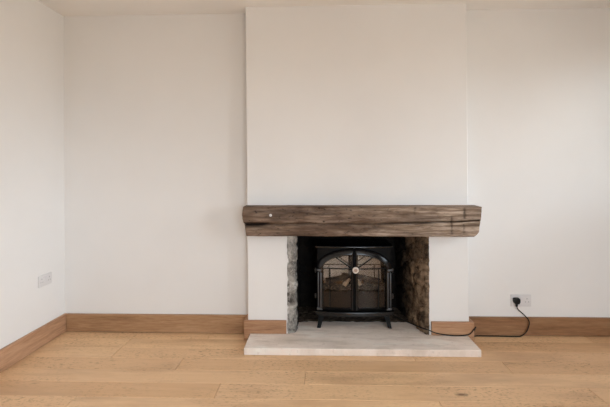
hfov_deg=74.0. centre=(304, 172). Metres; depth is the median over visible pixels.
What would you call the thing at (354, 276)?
stove
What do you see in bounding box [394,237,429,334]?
wall
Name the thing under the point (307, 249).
wall
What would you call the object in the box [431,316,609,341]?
baseboard
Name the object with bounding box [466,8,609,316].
wall
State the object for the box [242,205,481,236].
mantel beam
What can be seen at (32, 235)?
wall
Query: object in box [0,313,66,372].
baseboard
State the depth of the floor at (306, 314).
3.18 m
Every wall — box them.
[0,0,64,348]
[64,13,247,314]
[246,3,468,334]
[287,236,299,332]
[299,236,396,307]
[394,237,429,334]
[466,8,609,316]
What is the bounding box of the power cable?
[392,297,529,336]
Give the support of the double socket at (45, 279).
attached to the wall at (32, 235)
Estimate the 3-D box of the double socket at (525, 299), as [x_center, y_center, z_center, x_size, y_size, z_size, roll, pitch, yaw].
[1.580,0.940,2.960,0.146,0.086,0.012,0,0,2]
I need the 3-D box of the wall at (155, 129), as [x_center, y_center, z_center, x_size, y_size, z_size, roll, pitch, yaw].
[-1.105,0.016,3.150,1.438,2.402,0.200,0,0,2]
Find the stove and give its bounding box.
[315,239,393,328]
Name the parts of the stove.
leg, door, plate, door knob, door, leg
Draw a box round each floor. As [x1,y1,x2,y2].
[0,332,609,406]
[298,306,408,321]
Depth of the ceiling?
2.87 m
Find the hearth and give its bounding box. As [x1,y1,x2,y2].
[244,321,480,356]
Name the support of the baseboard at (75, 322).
attached to the wall at (155, 129)
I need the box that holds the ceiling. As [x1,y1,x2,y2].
[38,0,609,15]
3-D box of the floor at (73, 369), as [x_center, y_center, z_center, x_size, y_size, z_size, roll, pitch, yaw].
[0.250,1.260,0.850,4.782,0.120,5.714,0,0,2]
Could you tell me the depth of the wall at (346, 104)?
2.89 m
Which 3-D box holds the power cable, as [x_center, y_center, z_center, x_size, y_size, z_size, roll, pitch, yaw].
[1.084,1.057,2.947,1.031,0.282,0.347,0,0,20]
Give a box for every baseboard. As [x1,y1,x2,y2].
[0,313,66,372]
[66,313,286,339]
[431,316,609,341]
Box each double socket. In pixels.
[38,272,51,287]
[511,294,530,305]
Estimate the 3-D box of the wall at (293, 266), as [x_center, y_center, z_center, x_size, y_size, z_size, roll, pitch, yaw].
[-0.085,0.794,3.214,0.086,0.774,0.638,0,0,2]
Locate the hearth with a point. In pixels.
(335, 338)

